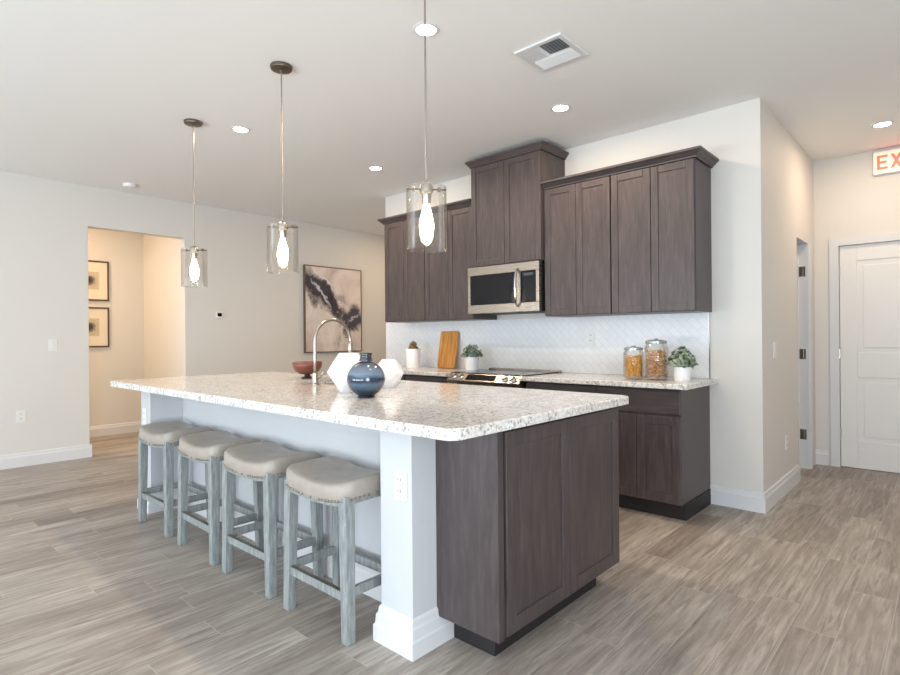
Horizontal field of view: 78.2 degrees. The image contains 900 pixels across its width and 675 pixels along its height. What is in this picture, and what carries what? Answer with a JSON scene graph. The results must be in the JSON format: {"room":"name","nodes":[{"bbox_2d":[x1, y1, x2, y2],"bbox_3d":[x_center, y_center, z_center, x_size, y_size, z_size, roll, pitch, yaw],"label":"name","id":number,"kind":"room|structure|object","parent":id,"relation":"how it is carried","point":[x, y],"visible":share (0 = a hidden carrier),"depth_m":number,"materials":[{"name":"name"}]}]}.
{"room":"kitchen","nodes":[
{"label":"kitchen","id":0,"kind":"room"},
{"bbox_2d":[88,228,143,425],"bbox_3d":[-4.889,-0.159,6.499,0.120,2.800,2.620,0,0,42],"label":"wall","id":1,"kind":"structure","parent":0,"point":[124,358],"depth_m":7.12,"materials":[{"name":"paint"}]},
{"bbox_2d":[88,260,108,300],"bbox_3d":[-4.463,-0.708,6.865,0.022,0.500,0.420,0,0,42],"label":"framed print","id":2,"kind":"object","parent":1,"relation":"attached to","point":[98,271],"visible":0.56,"depth_m":6.93,"materials":[{"name":"brown paper"}]},
{"bbox_2d":[89,307,109,346],"bbox_3d":[-4.459,-0.128,6.865,0.022,0.500,0.420,0,0,42],"label":"framed print","id":3,"kind":"object","parent":1,"relation":"attached to","point":[98,316],"visible":0.5,"depth_m":6.94,"materials":[{"name":"brown paper"}]},
{"bbox_2d":[90,421,141,436],"bbox_3d":[-4.871,1.173,6.405,0.016,0.135,2.490,0,0,42],"label":"baseboard","id":4,"kind":"structure","parent":1,"relation":"attached to","point":[129,427],"depth_m":7.06,"materials":[{"name":"white paint"}]},
{"bbox_2d":[143,235,180,378],"bbox_3d":[-3.559,-0.170,6.971,1.210,2.800,0.130,0,0,42],"label":"wall","id":5,"kind":"structure","parent":0,"point":[161,255],"depth_m":6.92,"materials":[{"name":"paint"}]},
{"bbox_2d":[0,171,385,454],"bbox_3d":[-4.182,-0.165,5.300,0.120,2.800,12.000,0,0,42],"label":"wall","id":6,"kind":"structure","parent":0,"point":[45,223],"depth_m":6.05,"materials":[{"name":"paint"}]},
{"bbox_2d":[16,410,25,422],"bbox_3d":[-4.095,0.754,5.291,0.008,0.116,0.074,0,0,42],"label":"wall outlet","id":7,"kind":"object","parent":6,"relation":"attached to","point":[20,415],"visible":1,"depth_m":5.29,"materials":[{"name":"white plastic"}]},
{"bbox_2d":[0,444,91,469],"bbox_3d":[-5.889,1.181,3.314,0.016,0.135,6.511,0,0,42],"label":"baseboard","id":8,"kind":"structure","parent":6,"relation":"attached to","point":[8,461],"depth_m":5.42,"materials":[{"name":"white paint"}]},
{"bbox_2d":[48,339,56,350],"bbox_3d":[-3.926,0.075,5.481,0.011,0.116,0.074,0,0,42],"label":"light switch","id":9,"kind":"object","parent":6,"relation":"attached to","point":[52,343],"visible":1,"depth_m":5.47,"materials":[{"name":"white plastic"}]},
{"bbox_2d":[216,312,222,317],"bbox_3d":[-2.795,-0.273,6.718,0.021,0.080,0.080,0,0,42],"label":"thermostat","id":10,"kind":"object","parent":6,"relation":"attached to","point":[218,314],"visible":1,"depth_m":6.71,"materials":[{"name":"white plastic"}]},
{"bbox_2d":[303,264,361,352],"bbox_3d":[-1.666,-0.396,7.943,0.040,1.210,0.980,0,0,42],"label":"abstract painting","id":11,"kind":"object","parent":6,"relation":"attached to","point":[328,292],"visible":1,"depth_m":7.90,"materials":[{"name":"beige paper"}]},
{"bbox_2d":[0,0,899,235],"bbox_3d":[-1.379,-1.639,2.733,10.900,0.100,12.200,0,0,42],"label":"ceiling","id":12,"kind":"structure","parent":0,"point":[96,93],"depth_m":3.50,"materials":[{"name":"paint"}]},
{"bbox_2d":[123,183,136,188],"bbox_3d":[-3.284,-1.553,5.689,0.130,0.040,0.130,0,0,42],"label":"smoke detector","id":13,"kind":"object","parent":12,"relation":"attached to","point":[126,185],"visible":1,"depth_m":5.65,"materials":[{"name":"white plastic"}]},
{"bbox_2d":[181,118,206,279],"bbox_3d":[-1.881,-0.978,4.069,0.180,1.212,0.180,0,0,-8],"label":"pendant light","id":14,"kind":"object","parent":12,"relation":"hanging from","point":[194,270],"visible":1,"depth_m":4.06,"materials":[{"name":"beige glass"}]},
{"bbox_2d":[190,246,198,258],"bbox_3d":[-1.878,-0.624,4.069,0.060,0.100,0.060,0,0,-8],"label":"socket","id":15,"kind":"object","parent":14,"relation":"attached to","point":[194,250],"depth_m":4.05,"materials":[{"name":"silver metal"}]},
{"bbox_2d":[231,126,250,132],"bbox_3d":[-1.596,-1.583,4.224,0.144,0.006,0.144,0,0,42],"label":"recessed light","id":16,"kind":"object","parent":12,"relation":"in","point":[240,129],"visible":1,"depth_m":4.22,"materials":[{"name":"white paint"}]},
{"bbox_2d":[267,61,297,264],"bbox_3d":[-0.985,-0.986,3.251,0.180,1.212,0.180,0,0,-8],"label":"pendant light","id":17,"kind":"object","parent":12,"relation":"hanging from","point":[280,67],"visible":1,"depth_m":3.24,"materials":[{"name":"beige glass"}]},
{"bbox_2d":[277,221,287,238],"bbox_3d":[-0.982,-0.632,3.251,0.060,0.100,0.060,0,0,-8],"label":"socket","id":18,"kind":"object","parent":17,"relation":"attached to","point":[282,226],"depth_m":3.23,"materials":[{"name":"silver metal"}]},
{"bbox_2d":[368,166,382,170],"bbox_3d":[-0.700,-1.591,5.213,0.144,0.006,0.144,0,0,42],"label":"recessed light","id":19,"kind":"object","parent":12,"relation":"in","point":[375,168],"visible":1,"depth_m":5.21,"materials":[{"name":"white plastic"}]},
{"bbox_2d":[406,0,445,238],"bbox_3d":[-0.107,-0.993,2.452,0.180,1.212,0.180,0,0,-8],"label":"pendant light","id":20,"kind":"object","parent":12,"relation":"hanging from","point":[426,189],"visible":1,"depth_m":2.44,"materials":[{"name":"white glass"}]},
{"bbox_2d":[420,182,432,204],"bbox_3d":[-0.104,-0.639,2.452,0.060,0.100,0.060,0,0,-8],"label":"socket","id":21,"kind":"object","parent":20,"relation":"attached to","point":[426,188],"depth_m":2.43,"materials":[{"name":"silver metal"}]},
{"bbox_2d":[412,22,439,36],"bbox_3d":[-0.125,-1.596,2.876,0.144,0.006,0.144,0,0,42],"label":"recessed light","id":22,"kind":"object","parent":12,"relation":"in","point":[430,30],"visible":0.94,"depth_m":2.87,"materials":[{"name":"white plastic"}]},
{"bbox_2d":[514,32,587,71],"bbox_3d":[0.570,-1.597,3.122,0.300,0.016,0.300,0,0,42],"label":"ceiling vent","id":23,"kind":"object","parent":12,"relation":"in","point":[557,50],"visible":1,"depth_m":3.10,"materials":[{"name":"white paint"}]},
{"bbox_2d":[550,104,570,111],"bbox_3d":[0.774,-1.603,3.877,0.144,0.006,0.144,0,0,42],"label":"recessed light","id":24,"kind":"object","parent":12,"relation":"in","point":[558,107],"visible":1,"depth_m":3.86,"materials":[{"name":"white plastic"}]},
{"bbox_2d":[871,120,893,127],"bbox_3d":[3.299,-1.624,4.227,0.144,0.006,0.144,0,0,42],"label":"recessed light","id":25,"kind":"object","parent":12,"relation":"in","point":[883,123],"visible":1,"depth_m":4.22,"materials":[{"name":"white plastic"}]},
{"bbox_2d":[0,432,899,674],"bbox_3d":[-1.355,1.261,2.733,10.900,0.100,12.200,0,0,42],"label":"floor","id":26,"kind":"structure","parent":0,"point":[809,584],"depth_m":2.54,"materials":[{"name":"brown wood"}]},
{"bbox_2d":[138,421,211,536],"bbox_3d":[-1.793,0.893,3.628,0.479,0.644,0.330,0,0,41],"label":"bar stool","id":27,"kind":"object","parent":26,"relation":"on","point":[166,435],"visible":0.73,"depth_m":3.53,"materials":[{"name":"grey wood"}]},
{"bbox_2d":[178,430,263,565],"bbox_3d":[-1.328,0.889,3.204,0.479,0.644,0.330,0,0,43],"label":"bar stool","id":28,"kind":"object","parent":26,"relation":"on","point":[207,447],"visible":0.73,"depth_m":3.13,"materials":[{"name":"grey wood"}]},
{"bbox_2d":[222,441,323,598],"bbox_3d":[-0.907,0.886,2.820,0.479,0.644,0.330,0,0,42],"label":"bar stool","id":29,"kind":"object","parent":26,"relation":"on","point":[267,462],"visible":0.77,"depth_m":2.75,"materials":[{"name":"grey wood"}]},
{"bbox_2d":[283,456,380,646],"bbox_3d":[-0.471,0.882,2.422,0.479,0.644,0.330,0,0,42],"label":"bar stool","id":30,"kind":"object","parent":26,"relation":"on","point":[339,483],"visible":0.77,"depth_m":2.33,"materials":[{"name":"beige leather"}]},
{"bbox_2d":[137,383,619,661],"bbox_3d":[-0.713,0.767,3.318,3.134,0.877,1.104,0,0,42],"label":"kitchen island","id":31,"kind":"object","parent":26,"relation":"on","point":[494,535],"visible":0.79,"depth_m":2.17,"materials":[{"name":"white paint"}]},
{"bbox_2d":[142,408,146,424],"bbox_3d":[-2.158,0.558,3.914,0.074,0.116,0.008,0,0,42],"label":"wall outlet","id":32,"kind":"object","parent":31,"relation":"attached to","point":[144,410],"visible":0.95,"depth_m":3.91,"materials":[{"name":"white plastic"}]},
{"bbox_2d":[110,372,628,440],"bbox_3d":[-0.770,0.310,3.283,3.275,0.037,1.279,0,0,42],"label":"island countertop","id":33,"kind":"structure","parent":31,"relation":"on","point":[433,410],"depth_m":2.50,"materials":[{"name":"stone"}]},
{"bbox_2d":[292,361,321,378],"bbox_3d":[-1.029,0.234,3.998,0.214,0.119,0.214,0,0,42],"label":"pedestal bowl","id":34,"kind":"object","parent":33,"relation":"on","point":[301,367],"visible":0.9,"depth_m":3.92,"materials":[{"name":"red ceramic"}]},
{"bbox_2d":[311,318,352,384],"bbox_3d":[-0.717,0.084,3.491,0.131,0.415,0.318,0,0,42],"label":"kitchen faucet","id":35,"kind":"object","parent":33,"relation":"on","point":[315,377],"visible":0.95,"depth_m":3.42,"materials":[{"name":"silver metal"}]},
{"bbox_2d":[327,352,360,392],"bbox_3d":[-0.539,0.185,2.962,0.216,0.208,0.216,0,0,-37],"label":"vase","id":36,"kind":"object","parent":33,"relation":"on","point":[338,371],"visible":0.68,"depth_m":2.89,"materials":[{"name":"white ceramic"}]},
{"bbox_2d":[347,353,384,397],"bbox_3d":[-0.407,0.181,2.687,0.184,0.214,0.184,0,0,42],"label":"round vase","id":37,"kind":"object","parent":33,"relation":"on","point":[365,378],"visible":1,"depth_m":2.62,"materials":[{"name":"blue glass"}]},
{"bbox_2d":[378,359,402,387],"bbox_3d":[-0.355,0.207,3.208,0.169,0.162,0.169,0,0,-9],"label":"vase","id":38,"kind":"object","parent":33,"relation":"on","point":[393,371],"visible":0.81,"depth_m":3.15,"materials":[{"name":"white ceramic"}]},
{"bbox_2d":[393,469,406,501],"bbox_3d":[-0.192,0.567,2.122,0.074,0.116,0.008,0,0,42],"label":"wall outlet","id":39,"kind":"object","parent":31,"relation":"attached to","point":[399,477],"visible":1,"depth_m":2.12,"materials":[{"name":"white plastic"}]},
{"bbox_2d":[396,475,401,483],"bbox_3d":[-0.194,0.545,2.120,0.032,0.030,0.002,0,0,42],"label":"socket","id":40,"kind":"object","parent":39,"relation":"attached to","point":[398,477],"depth_m":2.12,"materials":[{"name":"white plastic"}]},
{"bbox_2d":[396,487,401,495],"bbox_3d":[-0.194,0.589,2.120,0.032,0.030,0.002,0,0,42],"label":"socket","id":41,"kind":"object","parent":39,"relation":"attached to","point":[398,489],"depth_m":2.12,"materials":[{"name":"white plastic"}]},
{"bbox_2d":[405,374,447,382],"bbox_3d":[-0.017,0.773,5.285,0.584,0.855,0.579,0,0,42],"label":"base cabinet","id":42,"kind":"object","parent":26,"relation":"on","point":[438,379],"visible":0.05,"depth_m":5.08,"materials":[{"name":"brown wood"}]},
{"bbox_2d":[447,367,560,388],"bbox_3d":[0.457,0.725,4.777,0.764,0.882,0.669,0,0,42],"label":"range","id":43,"kind":"object","parent":26,"relation":"on","point":[497,377],"visible":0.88,"depth_m":4.62,"materials":[{"name":"silver metal"}]},
{"bbox_2d":[451,369,558,375],"bbox_3d":[0.471,0.317,4.796,0.762,0.039,0.530,0,0,42],"label":"cooktop","id":44,"kind":"object","parent":43,"relation":"in","point":[484,372],"depth_m":4.73,"materials":[{"name":"black glass"}]},
{"bbox_2d":[526,381,596,392],"bbox_3d":[1.012,0.764,4.346,0.599,0.855,0.579,0,0,42],"label":"base cabinet","id":45,"kind":"object","parent":26,"relation":"on","point":[529,385],"visible":0.04,"depth_m":4.12,"materials":[{"name":"brown wood"}]},
{"bbox_2d":[597,385,710,520],"bbox_3d":[1.452,0.760,3.945,0.590,0.855,0.579,0,0,42],"label":"base cabinet","id":46,"kind":"object","parent":26,"relation":"on","point":[664,434],"visible":0.69,"depth_m":3.70,"materials":[{"name":"brown wood"}]},
{"bbox_2d":[523,372,717,389],"bbox_3d":[1.232,0.315,4.112,1.245,0.035,0.624,0,0,42],"label":"countertop","id":47,"kind":"structure","parent":46,"relation":"on","point":[568,378],"depth_m":3.92,"materials":[{"name":"stone"}]},
{"bbox_2d":[624,346,642,349],"bbox_3d":[1.309,0.177,3.950,0.146,0.240,0.146,0,0,42],"label":"lid","id":48,"kind":"object","parent":47,"relation":"on","point":[631,347],"visible":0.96,"depth_m":3.90,"materials":[{"name":"grey metal"}]},
{"bbox_2d":[625,355,641,377],"bbox_3d":[1.310,0.203,3.949,0.115,0.163,0.119,0,0,42],"label":"pasta","id":49,"kind":"object","parent":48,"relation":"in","point":[633,364],"visible":1,"depth_m":3.90,"materials":[{"name":"food"}]},
{"bbox_2d":[645,338,666,343],"bbox_3d":[1.440,0.151,3.871,0.160,0.291,0.160,0,0,42],"label":"lid","id":50,"kind":"object","parent":47,"relation":"on","point":[655,341],"visible":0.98,"depth_m":3.81,"materials":[{"name":"grey metal"}]},
{"bbox_2d":[645,350,666,377],"bbox_3d":[1.440,0.183,3.870,0.146,0.198,0.140,0,0,42],"label":"dried nibbles","id":51,"kind":"object","parent":50,"relation":"in","point":[657,371],"visible":0.99,"depth_m":3.85,"materials":[{"name":"brown food"}]},
{"bbox_2d":[666,346,697,381],"bbox_3d":[1.577,0.176,3.761,0.194,0.237,0.199,0,0,42],"label":"potted plant","id":52,"kind":"object","parent":47,"relation":"on","point":[684,363],"visible":1,"depth_m":3.71,"materials":[{"name":"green plant"}]},
{"bbox_3d":[-0.447,0.776,5.677,0.579,0.855,0.579,0,0,42],"label":"base cabinet","id":53,"kind":"object","parent":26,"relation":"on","visible":0},
{"bbox_2d":[401,366,481,376],"bbox_3d":[-0.254,0.328,5.467,1.175,0.035,0.624,0,0,42],"label":"countertop","id":54,"kind":"structure","parent":53,"relation":"on","point":[427,371],"depth_m":5.17,"materials":[{"name":"stone"}]},
{"bbox_2d":[405,340,420,367],"bbox_3d":[-0.379,0.169,5.705,0.160,0.284,0.160,0,0,42],"label":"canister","id":55,"kind":"object","parent":54,"relation":"on","point":[413,353],"visible":0.99,"depth_m":5.65,"materials":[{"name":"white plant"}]},
{"bbox_2d":[437,331,458,367],"bbox_3d":[-0.019,0.122,5.588,0.236,0.372,0.081,0,0,42],"label":"cutting board","id":56,"kind":"object","parent":54,"relation":"on","point":[448,346],"visible":1,"depth_m":5.57,"materials":[{"name":"brown wood"}]},
{"bbox_2d":[460,344,482,369],"bbox_3d":[0.208,0.182,5.212,0.199,0.248,0.218,0,0,42],"label":"potted plant","id":57,"kind":"object","parent":54,"relation":"on","point":[471,363],"visible":0.98,"depth_m":5.16,"materials":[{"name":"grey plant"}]},
{"bbox_2d":[385,98,767,492],"bbox_3d":[0.729,-0.206,5.071,3.827,2.800,0.120,0,0,42],"label":"wall","id":58,"kind":"structure","parent":0,"point":[734,134],"depth_m":3.87,"materials":[{"name":"paint"}]},
{"bbox_2d":[377,210,444,322],"bbox_3d":[-0.389,-0.701,5.739,0.649,1.079,0.391,0,0,42],"label":"upper cabinet","id":59,"kind":"object","parent":58,"relation":"attached to","point":[404,241],"visible":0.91,"depth_m":5.61,"materials":[{"name":"brown wood"}]},
{"bbox_2d":[421,198,496,320],"bbox_3d":[0.080,-0.705,5.312,0.620,1.079,0.391,0,0,42],"label":"upper cabinet","id":60,"kind":"object","parent":58,"relation":"attached to","point":[448,252],"visible":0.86,"depth_m":5.19,"materials":[{"name":"brown wood"}]},
{"bbox_2d":[465,140,568,267],"bbox_3d":[0.577,-1.099,4.843,0.818,0.944,0.411,0,0,42],"label":"upper cabinet","id":61,"kind":"object","parent":58,"relation":"attached to","point":[507,193],"visible":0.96,"depth_m":4.67,"materials":[{"name":"brown wood"}]},
{"bbox_2d":[468,260,544,314],"bbox_3d":[0.553,-0.416,4.840,0.755,0.414,0.455,0,0,42],"label":"microwave","id":62,"kind":"object","parent":61,"relation":"attached to","point":[513,288],"visible":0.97,"depth_m":4.68,"materials":[{"name":"silver metal"}]},
{"bbox_2d":[386,312,709,377],"bbox_3d":[0.566,0.067,5.132,3.490,0.471,0.012,0,0,42],"label":"tile backsplash","id":63,"kind":"structure","parent":58,"relation":"attached to","point":[535,343],"depth_m":4.75,"materials":[{"name":"white tile"}]},
{"bbox_2d":[587,331,594,344],"bbox_3d":[1.162,0.004,4.577,0.074,0.116,0.008,0,0,42],"label":"wall outlet","id":64,"kind":"object","parent":63,"relation":"attached to","point":[590,334],"visible":1,"depth_m":4.57,"materials":[{"name":"white plastic"}]},
{"bbox_2d":[540,167,622,316],"bbox_3d":[1.075,-0.714,4.405,0.578,1.079,0.391,0,0,42],"label":"upper cabinet","id":65,"kind":"object","parent":58,"relation":"attached to","point":[577,207],"visible":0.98,"depth_m":4.28,"materials":[{"name":"brown wood"}]},
{"bbox_2d":[607,145,718,314],"bbox_3d":[1.531,-0.717,3.989,0.656,1.079,0.391,0,0,42],"label":"upper cabinet","id":66,"kind":"object","parent":58,"relation":"attached to","point":[661,252],"visible":1,"depth_m":3.86,"materials":[{"name":"brown wood"}]},
{"bbox_2d":[710,484,762,512],"bbox_3d":[1.984,1.116,3.845,0.337,0.135,0.016,0,0,42],"label":"baseboard","id":67,"kind":"structure","parent":58,"relation":"attached to","point":[742,499],"depth_m":3.83,"materials":[{"name":"white paint"}]},
{"bbox_2d":[765,104,815,488],"bbox_3d":[2.739,-0.223,4.525,0.120,2.800,1.780,0,0,42],"label":"wall","id":68,"kind":"structure","parent":0,"point":[789,183],"depth_m":4.22,"materials":[{"name":"paint"}]},
{"bbox_2d":[773,342,775,357],"bbox_3d":[2.334,0.091,3.981,0.011,0.116,0.074,0,0,42],"label":"light switch","id":69,"kind":"object","parent":68,"relation":"attached to","point":[774,343],"visible":1,"depth_m":3.97,"materials":[{"name":"white plastic"}]},
{"bbox_2d":[763,464,800,513],"bbox_3d":[2.492,1.112,4.140,0.016,0.135,1.136,0,0,42],"label":"baseboard","id":70,"kind":"structure","parent":68,"relation":"attached to","point":[777,491],"depth_m":4.05,"materials":[{"name":"white paint"}]},
{"bbox_2d":[785,434,787,449],"bbox_3d":[2.578,0.802,4.243,0.008,0.116,0.074,0,0,42],"label":"wall outlet","id":71,"kind":"object","parent":68,"relation":"attached to","point":[786,435],"visible":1,"depth_m":4.23,"materials":[{"name":"white plastic"}]},
{"bbox_2d":[797,246,806,465],"bbox_3d":[2.977,0.175,5.131,0.540,1.990,0.046,0,0,42],"label":"door","id":72,"kind":"structure","parent":68,"relation":"in","point":[802,433],"depth_m":4.97,"materials":[{"name":"paint"}]},
{"bbox_2d":[796,235,812,468],"bbox_3d":[3.018,0.165,4.818,0.132,2.020,0.585,0,0,42],"label":"trim","id":73,"kind":"structure","parent":68,"relation":"attached to","point":[805,248],"depth_m":4.96,"materials":[{"name":"white paint"}]},
{"bbox_2d":[813,146,899,465],"bbox_3d":[3.211,-0.227,5.380,3.900,2.800,0.120,0,0,42],"label":"wall","id":74,"kind":"structure","parent":0,"point":[849,201],"depth_m":5.03,"materials":[{"name":"paint"}]},
{"bbox_2d":[815,449,828,465],"bbox_3d":[3.425,1.104,5.103,0.098,0.135,0.016,0,0,42],"label":"baseboard","id":75,"kind":"structure","parent":74,"relation":"attached to","point":[821,456],"depth_m":5.10,"materials":[{"name":"white paint"}]},
{"bbox_2d":[829,232,899,466],"bbox_3d":[3.891,0.135,4.730,1.065,2.065,0.108,0,0,42],"label":"trim","id":76,"kind":"structure","parent":74,"relation":"attached to","point":[834,249],"depth_m":5.02,"materials":[{"name":"white paint"}]},
{"bbox_2d":[839,241,899,472],"bbox_3d":[3.864,0.168,4.709,0.926,1.990,0.108,0,0,42],"label":"door","id":77,"kind":"structure","parent":74,"relation":"in","point":[869,274],"depth_m":4.87,"materials":[{"name":"paint"}]},
{"bbox_2d":[873,148,899,175],"bbox_3d":[3.815,-1.507,4.703,0.360,0.200,0.051,0,0,42],"label":"exit sign","id":78,"kind":"object","parent":74,"relation":"attached to","point":[885,162],"visible":1,"depth_m":4.75,"materials":[{"name":"white plastic"}]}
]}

